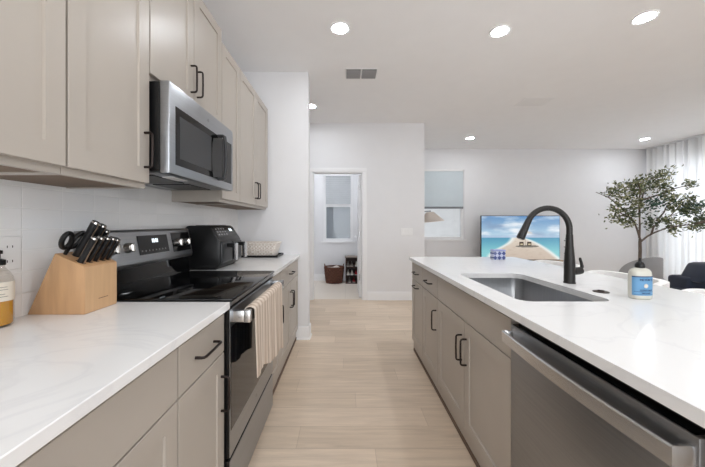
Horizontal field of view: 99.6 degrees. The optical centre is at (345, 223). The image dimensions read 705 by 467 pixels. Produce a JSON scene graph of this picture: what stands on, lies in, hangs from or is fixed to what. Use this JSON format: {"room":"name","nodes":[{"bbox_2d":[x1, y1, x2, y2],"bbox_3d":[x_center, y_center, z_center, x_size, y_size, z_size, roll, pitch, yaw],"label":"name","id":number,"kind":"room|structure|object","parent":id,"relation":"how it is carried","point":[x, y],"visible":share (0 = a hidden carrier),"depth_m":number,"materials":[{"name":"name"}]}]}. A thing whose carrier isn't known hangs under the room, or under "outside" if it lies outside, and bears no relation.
{"room":"kitchen","nodes":[
{"label":"kitchen","id":0,"kind":"room"},
{"bbox_2d":[238,72,309,326],"bbox_3d":[-0.778,-0.194,3.270,0.763,2.876,0.130,0,0,0],"label":"wall","id":1,"kind":"structure","parent":0,"point":[285,95],"depth_m":3.21,"materials":[{"name":"white paint"}]},
{"bbox_2d":[296,323,311,339],"bbox_3d":[-0.453,1.176,3.259,0.155,0.136,0.152,0,0,0],"label":"baseboard","id":2,"kind":"structure","parent":1,"relation":"attached to","point":[303,333],"depth_m":3.19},
{"bbox_2d":[248,281,475,466],"bbox_3d":[1.860,1.294,1.710,9.920,0.100,10.220,0,0,0],"label":"floor","id":3,"kind":"structure","parent":0,"point":[356,393],"depth_m":2.11,"materials":[{"name":"brown wood"}]},
{"bbox_2d":[16,349,176,466],"bbox_3d":[-0.799,0.802,0.453,0.658,0.884,0.903,0,0,0],"label":"base cabinet","id":4,"kind":"object","parent":3,"relation":"on","point":[136,426],"visible":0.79,"depth_m":0.70,"materials":[{"name":"beige paint"}]},
{"bbox_2d":[0,302,229,466],"bbox_3d":[-0.820,0.345,0.478,0.667,0.030,1.557,0,0,0],"label":"countertop","id":5,"kind":"structure","parent":4,"relation":"on","point":[55,370],"depth_m":0.74,"materials":[{"name":"white stone"}]},
{"bbox_2d":[0,250,14,325],"bbox_3d":[-1.112,0.207,0.951,0.072,0.245,0.078,0,0,0],"label":"soap bottle","id":6,"kind":"object","parent":5,"relation":"on","point":[7,289],"visible":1,"depth_m":0.95,"materials":[{"name":"clear glass"}]},
{"bbox_2d":[28,252,116,314],"bbox_3d":[-1.047,0.219,1.155,0.208,0.221,0.153,0,0,0],"label":"knife block","id":7,"kind":"object","parent":5,"relation":"on","point":[68,286],"visible":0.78,"depth_m":1.08,"materials":[{"name":"brown wood"}]},
{"bbox_2d":[58,231,84,254],"bbox_3d":[-1.018,0.073,1.105,0.056,0.093,0.099,0,0,0],"label":"scissors","id":8,"kind":"object","parent":7,"relation":"on","point":[73,237],"visible":0.92,"depth_m":1.09,"materials":[{"name":"black plastic"}]},
{"bbox_2d":[72,220,99,256],"bbox_3d":[-0.983,0.059,1.130,0.101,0.147,0.023,0,0,0],"label":"kitchen knife","id":9,"kind":"object","parent":7,"relation":"in","point":[93,225],"visible":0.88,"depth_m":1.12,"materials":[{"name":"black plastic"}]},
{"bbox_2d":[77,236,97,263],"bbox_3d":[-0.950,0.098,1.098,0.076,0.107,0.020,0,0,0],"label":"kitchen knife","id":10,"kind":"object","parent":7,"relation":"in","point":[90,245],"visible":1,"depth_m":1.09,"materials":[{"name":"black plastic"}]},
{"bbox_2d":[86,235,104,261],"bbox_3d":[-0.950,0.098,1.128,0.076,0.107,0.020,0,0,0],"label":"kitchen knife","id":11,"kind":"object","parent":7,"relation":"in","point":[101,239],"visible":0.82,"depth_m":1.12,"materials":[{"name":"black plastic"}]},
{"bbox_2d":[93,223,106,236],"bbox_3d":[-0.987,0.065,1.172,0.093,0.134,0.023,0,0,0],"label":"kitchen knife","id":12,"kind":"object","parent":7,"relation":"on","point":[100,230],"visible":0.43,"depth_m":1.16,"materials":[{"name":"black plastic"}]},
{"bbox_2d":[93,236,110,261],"bbox_3d":[-0.950,0.099,1.158,0.075,0.105,0.020,0,0,0],"label":"kitchen knife","id":13,"kind":"object","parent":7,"relation":"in","point":[107,238],"visible":0.77,"depth_m":1.15,"materials":[{"name":"black plastic"}]},
{"bbox_2d":[102,229,109,236],"bbox_3d":[-0.993,0.076,1.205,0.078,0.112,0.020,0,0,0],"label":"kitchen knife","id":14,"kind":"object","parent":7,"relation":"on","point":[106,232],"visible":0.26,"depth_m":1.20,"materials":[{"name":"black plastic"}]},
{"bbox_2d":[99,236,115,260],"bbox_3d":[-0.951,0.101,1.188,0.073,0.102,0.020,0,0,0],"label":"kitchen knife","id":15,"kind":"object","parent":7,"relation":"in","point":[113,239],"visible":0.73,"depth_m":1.18,"materials":[{"name":"black plastic"}]},
{"bbox_2d":[106,237,119,259],"bbox_3d":[-0.953,0.104,1.214,0.070,0.097,0.020,0,0,0],"label":"kitchen knife","id":16,"kind":"object","parent":7,"relation":"in","point":[117,241],"visible":0.71,"depth_m":1.21,"materials":[{"name":"black plastic"}]},
{"bbox_2d":[74,228,283,466],"bbox_3d":[-0.780,0.638,1.638,0.744,1.212,0.754,0,0,0],"label":"range","id":17,"kind":"object","parent":3,"relation":"on","point":[152,264],"visible":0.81,"depth_m":1.49,"materials":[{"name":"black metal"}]},
{"bbox_2d":[117,271,273,301],"bbox_3d":[-0.764,0.325,1.638,0.572,0.013,0.754,0,0,0],"label":"cooktop","id":18,"kind":"object","parent":17,"relation":"in","point":[178,286],"depth_m":1.48,"materials":[{"name":"black glass"}]},
{"bbox_2d":[244,282,282,377],"bbox_3d":[-0.414,0.571,1.590,0.062,0.416,0.556,0,0,0],"label":"dish towel","id":19,"kind":"object","parent":17,"relation":"hanging from","point":[268,308],"visible":0.96,"depth_m":1.53,"materials":[{"name":"beige fabric"}]},
{"bbox_2d":[175,314,229,466],"bbox_3d":[-0.799,0.802,1.079,0.658,0.884,0.343,0,0,0],"label":"base cabinet","id":20,"kind":"object","parent":3,"relation":"on","point":[200,359],"visible":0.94,"depth_m":1.07,"materials":[{"name":"beige paint"}]},
{"bbox_2d":[271,272,283,393],"bbox_3d":[-0.799,0.802,2.171,0.658,0.884,0.296,0,0,0],"label":"base cabinet","id":21,"kind":"object","parent":3,"relation":"on","point":[276,361],"visible":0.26,"depth_m":2.23,"materials":[{"name":"beige paint"}]},
{"bbox_2d":[277,259,297,381],"bbox_3d":[-0.799,0.802,2.761,0.658,0.884,0.876,0,0,0],"label":"base cabinet","id":22,"kind":"object","parent":3,"relation":"on","point":[289,274],"visible":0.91,"depth_m":2.71,"materials":[{"name":"beige paint"}]},
{"bbox_2d":[190,254,299,276],"bbox_3d":[-0.820,0.345,2.612,0.667,0.030,1.184,0,0,0],"label":"countertop","id":23,"kind":"structure","parent":22,"relation":"on","point":[278,264],"depth_m":2.40,"materials":[{"name":"white stone"}]},
{"bbox_2d":[186,225,246,269],"bbox_3d":[-0.969,0.171,2.310,0.333,0.319,0.420,0,0,0],"label":"air fryer","id":24,"kind":"object","parent":23,"relation":"on","point":[214,247],"visible":0.98,"depth_m":2.10,"materials":[{"name":"black plastic"}]},
{"bbox_2d":[221,241,237,263],"bbox_3d":[-0.859,0.208,2.210,0.113,0.153,0.192,0,0,0],"label":"basket","id":25,"kind":"object","parent":24,"relation":"on","point":[229,249],"depth_m":2.19,"materials":[{"name":"plastic"}]},
{"bbox_2d":[232,239,246,259],"bbox_3d":[-0.859,0.208,2.410,0.113,0.153,0.192,0,0,0],"label":"handle","id":26,"kind":"object","parent":24,"relation":"on","point":[244,243],"depth_m":2.39,"materials":[{"name":"plastic"}]},
{"bbox_2d":[240,253,283,257],"bbox_3d":[-0.885,0.320,3.025,0.460,0.021,0.280,0,0,0],"label":"serving tray","id":27,"kind":"object","parent":23,"relation":"on","point":[279,254],"visible":0.47,"depth_m":2.89,"materials":[{"name":"black plastic"}]},
{"bbox_2d":[241,241,281,254],"bbox_3d":[-0.887,0.254,3.026,0.441,0.135,0.266,0,0,0],"label":"woven basket","id":28,"kind":"object","parent":27,"relation":"on","point":[253,247],"visible":0.57,"depth_m":2.91,"materials":[{"name":"wicker"}]},
{"bbox_2d":[324,264,343,283],"bbox_3d":[-0.237,1.042,6.280,0.427,0.402,0.366,0,0,-7],"label":"wicker basket","id":29,"kind":"object","parent":3,"relation":"on","point":[333,275],"visible":1,"depth_m":6.14,"materials":[{"name":"brown wicker"}]},
{"bbox_2d":[345,255,356,283],"bbox_3d":[0.203,0.967,6.314,0.419,0.555,0.332,0,0,0],"label":"shoe rack","id":30,"kind":"object","parent":3,"relation":"on","point":[353,258],"visible":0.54,"depth_m":6.44,"materials":[{"name":"brown wood"}]},
{"bbox_2d":[411,262,424,368],"bbox_3d":[0.948,0.802,2.733,0.663,0.884,0.413,0,0,0],"label":"base cabinet","id":31,"kind":"object","parent":3,"relation":"on","point":[417,271],"visible":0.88,"depth_m":2.70,"materials":[{"name":"beige paint"}]},
{"bbox_2d":[423,268,440,397],"bbox_3d":[0.948,0.802,2.319,0.663,0.884,0.408,0,0,0],"label":"base cabinet","id":32,"kind":"object","parent":3,"relation":"on","point":[430,280],"visible":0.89,"depth_m":2.29,"materials":[{"name":"beige paint"}]},
{"bbox_2d":[438,277,518,466],"bbox_3d":[0.948,0.802,1.644,0.663,0.884,0.934,0,0,0],"label":"base cabinet","id":33,"kind":"object","parent":3,"relation":"on","point":[474,361],"visible":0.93,"depth_m":1.50,"materials":[{"name":"beige paint"}]},
{"bbox_2d":[535,260,583,268],"bbox_3d":[1.833,0.804,2.730,0.465,0.883,0.560,0,0,0],"label":"bar stool","id":34,"kind":"object","parent":3,"relation":"on","point":[558,263],"visible":0.06,"depth_m":2.86,"materials":[{"name":"white plastic"}]},
{"bbox_2d":[502,323,704,466],"bbox_3d":[0.922,0.804,0.857,0.656,0.880,0.623,0,0,0],"label":"dishwasher","id":35,"kind":"object","parent":3,"relation":"on","point":[567,411],"visible":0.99,"depth_m":0.81,"materials":[{"name":"silver metal"}]},
{"bbox_2d":[519,323,704,430],"bbox_3d":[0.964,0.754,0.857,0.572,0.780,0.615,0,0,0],"label":"control panel","id":36,"kind":"object","parent":35,"relation":"in","point":[673,413],"depth_m":0.72,"materials":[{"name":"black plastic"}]},
{"bbox_2d":[587,270,669,287],"bbox_3d":[1.833,0.804,2.070,0.465,0.883,0.560,0,0,0],"label":"bar stool","id":37,"kind":"object","parent":3,"relation":"on","point":[656,281],"visible":0.06,"depth_m":2.17,"materials":[{"name":"white plastic"}]},
{"bbox_2d":[619,257,666,280],"bbox_3d":[4.430,0.863,4.545,0.600,0.767,0.610,0,0,0],"label":"lounge chair","id":38,"kind":"object","parent":3,"relation":"on","point":[654,264],"visible":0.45,"depth_m":4.26,"materials":[{"name":"grey fabric"}]},
{"bbox_2d":[596,164,704,259],"bbox_3d":[4.290,0.217,4.066,1.686,2.053,0.577,0,0,0],"label":"tree","id":39,"kind":"object","parent":3,"relation":"on","point":[687,208],"visible":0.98,"depth_m":4.04,"materials":[{"name":"green plant"}]},
{"bbox_2d":[668,262,704,289],"bbox_3d":[4.195,0.809,2.539,2.010,0.870,0.919,0,0,0],"label":"sofa","id":40,"kind":"object","parent":3,"relation":"on","point":[692,276],"visible":0.33,"depth_m":2.82,"materials":[{"name":"blue fabric"}]},
{"bbox_2d":[681,262,704,282],"bbox_3d":[3.698,0.459,2.810,0.950,0.170,0.244,0,0,0],"label":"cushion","id":41,"kind":"object","parent":40,"relation":"on","point":[694,272],"depth_m":2.81,"materials":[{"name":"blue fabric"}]},
{"bbox_2d":[683,289,704,294],"bbox_3d":[1.833,0.804,1.410,0.465,0.883,0.560,0,0,0],"label":"bar stool","id":42,"kind":"object","parent":3,"relation":"on","point":[699,291],"visible":0.06,"depth_m":1.64,"materials":[{"name":"white plastic"}]},
{"bbox_3d":[3.575,1.004,6.155,1.950,0.480,0.490,0,0,0],"label":"media console","id":43,"kind":"object","parent":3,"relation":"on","visible":0},
{"bbox_2d":[480,216,559,259],"bbox_3d":[3.558,0.300,6.065,1.605,0.928,0.230,0,0,0],"label":"television","id":44,"kind":"object","parent":43,"relation":"on","point":[542,239],"visible":0.88,"depth_m":6.05,"materials":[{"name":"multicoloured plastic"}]},
{"bbox_2d":[310,123,423,291],"bbox_3d":[-0.856,-0.194,4.910,4.289,2.876,0.120,0,0,0],"label":"wall","id":45,"kind":"structure","parent":0,"point":[392,154],"depth_m":4.85,"materials":[{"name":"white paint"}]},
{"bbox_2d":[310,168,366,299],"bbox_3d":[-0.124,0.171,4.902,0.949,2.147,0.136,0,0,0],"label":"trim","id":46,"kind":"structure","parent":45,"relation":"attached to","point":[363,171],"depth_m":4.83,"materials":[{"name":"white wood"}]},
{"bbox_2d":[354,175,360,296],"bbox_3d":[0.220,0.207,5.342,0.097,2.053,0.777,0,0,0],"label":"door","id":47,"kind":"structure","parent":45,"relation":"in","point":[358,236],"depth_m":4.97,"materials":[{"name":"wood"}]},
{"bbox_2d":[367,292,411,299],"bbox_3d":[-0.856,1.176,4.839,4.289,0.136,0.022,0,0,0],"label":"baseboard","id":48,"kind":"structure","parent":45,"relation":"attached to","point":[370,295],"depth_m":4.84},
{"bbox_2d":[401,228,412,235],"bbox_3d":[1.000,0.134,4.845,0.190,0.120,0.009,0,0,0],"label":"light switch","id":49,"kind":"object","parent":45,"relation":"attached to","point":[404,231],"visible":1,"depth_m":4.84,"materials":[{"name":"white plastic"}]},
{"bbox_2d":[424,211,444,222],"bbox_3d":[1.674,0.488,6.100,0.689,1.512,0.540,0,0,0],"label":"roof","id":50,"kind":"object","parent":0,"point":[429,216],"visible":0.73,"depth_m":5.94,"materials":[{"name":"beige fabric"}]},
{"bbox_2d":[202,0,704,148],"bbox_3d":[1.910,-1.682,1.710,10.020,0.100,10.220,0,0,0],"label":"ceiling","id":51,"kind":"structure","parent":0,"point":[613,82],"depth_m":3.06,"materials":[{"name":"white paint"}]},
{"bbox_2d":[310,104,316,108],"bbox_3d":[-0.476,-1.627,4.135,0.170,0.009,0.170,0,0,0],"label":"recessed light","id":52,"kind":"object","parent":51,"relation":"in","point":[312,106],"visible":0.6,"depth_m":4.14,"materials":[{"name":"white plastic"}]},
{"bbox_2d":[330,21,349,34],"bbox_3d":[-0.044,-1.627,2.486,0.170,0.009,0.170,0,0,0],"label":"recessed light","id":53,"kind":"object","parent":51,"relation":"in","point":[338,27],"visible":1,"depth_m":2.48,"materials":[{"name":"white plastic"}]},
{"bbox_2d":[345,68,377,78],"bbox_3d":[0.172,-1.623,3.232,0.345,0.018,0.205,0,0,0],"label":"ceiling vent","id":54,"kind":"object","parent":51,"relation":"in","point":[350,73],"visible":1,"depth_m":3.21,"materials":[{"name":"grey metal"}]},
{"bbox_2d":[489,24,510,37],"bbox_3d":[1.310,-1.627,2.525,0.170,0.009,0.170,0,0,0],"label":"recessed light","id":55,"kind":"object","parent":51,"relation":"in","point":[498,31],"visible":1,"depth_m":2.52,"materials":[{"name":"white plastic"}]},
{"bbox_2d":[514,98,553,105],"bbox_3d":[2.525,-1.625,3.995,0.390,0.013,0.270,0,0,0],"label":"ceiling vent","id":56,"kind":"object","parent":51,"relation":"in","point":[526,101],"visible":1,"depth_m":3.97,"materials":[{"name":"white metal"}]},
{"bbox_2d":[630,9,660,24],"bbox_3d":[2.367,-1.627,2.354,0.170,0.009,0.170,0,0,0],"label":"recessed light","id":57,"kind":"object","parent":51,"relation":"in","point":[649,15],"visible":1,"depth_m":2.35,"materials":[{"name":"white plastic"}]},
{"bbox_2d":[646,133,704,280],"bbox_3d":[6.519,-0.203,5.430,0.120,2.855,2.020,0,0,0],"label":"sheer curtain","id":58,"kind":"object","parent":51,"relation":"hanging from","point":[677,252],"visible":0.63,"depth_m":5.82,"materials":[{"name":"white fabric"}]},
{"bbox_2d":[314,149,646,273],"bbox_3d":[2.610,-0.194,6.595,8.420,2.876,0.150,0,0,0],"label":"wall","id":59,"kind":"structure","parent":0,"point":[497,182],"depth_m":6.52,"materials":[{"name":"white paint"}]},
{"bbox_2d":[314,274,345,280],"bbox_3d":[-0.166,1.176,6.509,2.669,0.136,0.022,0,0,0],"label":"baseboard","id":60,"kind":"structure","parent":59,"relation":"attached to","point":[317,277],"depth_m":6.51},
{"bbox_2d":[321,174,354,242],"bbox_3d":[-0.155,-0.358,6.566,0.740,1.555,0.128,0,0,0],"label":"window","id":61,"kind":"structure","parent":59,"relation":"in","point":[338,218],"depth_m":6.62,"materials":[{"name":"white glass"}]},
{"bbox_2d":[326,174,350,203],"bbox_3d":[-0.155,-0.758,6.534,0.546,0.654,0.028,0,0,0],"label":"window blind","id":62,"kind":"object","parent":61,"relation":"attached to","point":[337,192],"visible":1,"depth_m":6.53,"materials":[{"name":"white fabric"}]},
{"bbox_2d":[424,171,466,240],"bbox_3d":[2.130,-0.404,6.566,1.040,1.565,0.128,0,0,0],"label":"window","id":63,"kind":"structure","parent":59,"relation":"in","point":[461,238],"depth_m":6.55,"materials":[{"name":"white wood"}]},
{"bbox_2d":[424,169,463,208],"bbox_3d":[2.130,-0.754,6.530,0.916,0.857,0.036,0,0,0],"label":"cellular shade","id":64,"kind":"object","parent":63,"relation":"attached to","point":[443,188],"visible":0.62,"depth_m":6.53,"materials":[{"name":"white fabric"}]},
{"bbox_3d":[-1.220,-0.194,-0.032,0.120,2.876,6.735,0,0,0],"label":"wall","id":65,"kind":"structure","parent":0,"visible":0},
{"bbox_2d":[0,0,153,188],"bbox_3d":[-0.970,-0.679,1.065,0.376,1.067,0.370,0,0,0],"label":"upper cabinet","id":66,"kind":"object","parent":65,"relation":"attached to","point":[107,41],"visible":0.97,"depth_m":1.04,"materials":[{"name":"beige paint"}]},
{"bbox_2d":[0,179,237,317],"bbox_3d":[-1.157,0.057,0.603,0.006,0.546,5.205,0,0,0],"label":"wall","id":67,"kind":"structure","parent":65,"relation":"attached to","point":[39,214],"depth_m":1.22,"materials":[{"name":"white tile"}]},
{"bbox_2d":[0,236,19,270],"bbox_3d":[-1.151,0.102,1.020,0.006,0.115,0.070,0,0,0],"label":"wall outlet","id":68,"kind":"object","parent":67,"relation":"attached to","point":[10,245],"visible":1,"depth_m":1.02,"materials":[{"name":"white plastic"}]},
{"bbox_2d":[0,0,65,173],"bbox_3d":[-0.970,-0.679,0.439,0.376,1.067,0.878,0,0,0],"label":"upper cabinet","id":69,"kind":"object","parent":67,"relation":"attached to","point":[32,32],"visible":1,"depth_m":0.79,"materials":[{"name":"beige paint"}]},
{"bbox_2d":[205,69,267,209],"bbox_3d":[-0.970,-0.679,2.737,0.376,1.067,0.830,0,0,0],"label":"upper cabinet","id":70,"kind":"object","parent":67,"relation":"attached to","point":[253,112],"visible":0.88,"depth_m":2.66,"materials":[{"name":"beige paint"}]},
{"bbox_2d":[149,0,221,122],"bbox_3d":[-0.970,-0.950,1.616,0.376,0.673,0.728,0,0,0],"label":"upper cabinet","id":71,"kind":"object","parent":65,"relation":"attached to","point":[185,40],"visible":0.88,"depth_m":1.57,"materials":[{"name":"beige paint"}]},
{"bbox_2d":[145,80,232,190],"bbox_3d":[-0.919,-0.412,1.619,0.466,0.398,0.714,0,0,0],"label":"microwave","id":72,"kind":"object","parent":71,"relation":"attached to","point":[193,150],"visible":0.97,"depth_m":1.42,"materials":[{"name":"silver metal"}]},
{"bbox_2d":[171,43,239,204],"bbox_3d":[-0.970,-0.679,2.151,0.376,1.067,0.338,0,0,0],"label":"upper cabinet","id":73,"kind":"object","parent":65,"relation":"attached to","point":[230,69],"visible":0.36,"depth_m":2.13,"materials":[{"name":"beige paint"}]},
{"label":"outside","id":74,"kind":"structure","parent":0,"visible":0},
{"bbox_2d":[326,180,459,236],"bbox_3d":[3.000,-1.456,8.700,12.000,5.600,0.200,0,0,0],"label":"sky","id":75,"kind":"structure","parent":74,"point":[450,227],"depth_m":8.60,"materials":[{"name":"white"}]},
{"bbox_3d":[0.978,0.802,0.215,0.605,0.884,0.630,0,0,0],"label":"base cabinet","id":76,"kind":"object","parent":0,"visible":0},
{"bbox_2d":[409,257,704,428],"bbox_3d":[1.148,0.345,1.403,1.034,0.030,3.105,0,0,0],"label":"countertop","id":77,"kind":"structure","parent":76,"relation":"on","point":[655,346],"depth_m":1.01,"materials":[{"name":"white stone"}]},
{"bbox_2d":[490,249,505,259],"bbox_3d":[1.402,0.284,2.740,0.114,0.092,0.074,0,0,0],"label":"patterned box","id":78,"kind":"object","parent":77,"relation":"on","point":[495,254],"visible":0.99,"depth_m":2.71,"materials":[{"name":"blue paper"}]},
{"bbox_2d":[469,278,593,301],"bbox_3d":[0.948,0.468,1.619,0.440,0.216,0.749,0,0,0],"label":"sink","id":79,"kind":"object","parent":77,"relation":"in","point":[520,289],"visible":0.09,"depth_m":1.89,"materials":[{"name":"metal"}]},
{"bbox_2d":[516,205,583,283],"bbox_3d":[1.138,0.115,1.655,0.371,0.431,0.058,0,0,0],"label":"faucet","id":80,"kind":"object","parent":77,"relation":"on","point":[570,269],"visible":1,"depth_m":1.64,"materials":[{"name":"black metal"}]},
{"bbox_2d":[592,290,609,293],"bbox_3d":[1.234,0.325,1.438,0.064,0.010,0.064,0,0,0],"label":"switch","id":81,"kind":"object","parent":77,"relation":"on","point":[597,291],"visible":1,"depth_m":1.43,"materials":[{"name":"black metal"}]},
{"bbox_2d":[628,258,652,299],"bbox_3d":[1.300,0.240,1.314,0.085,0.179,0.054,0,0,0],"label":"dish soap bottle","id":82,"kind":"object","parent":77,"relation":"on","point":[640,278],"visible":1,"depth_m":1.29,"materials":[{"name":"white plastic"}]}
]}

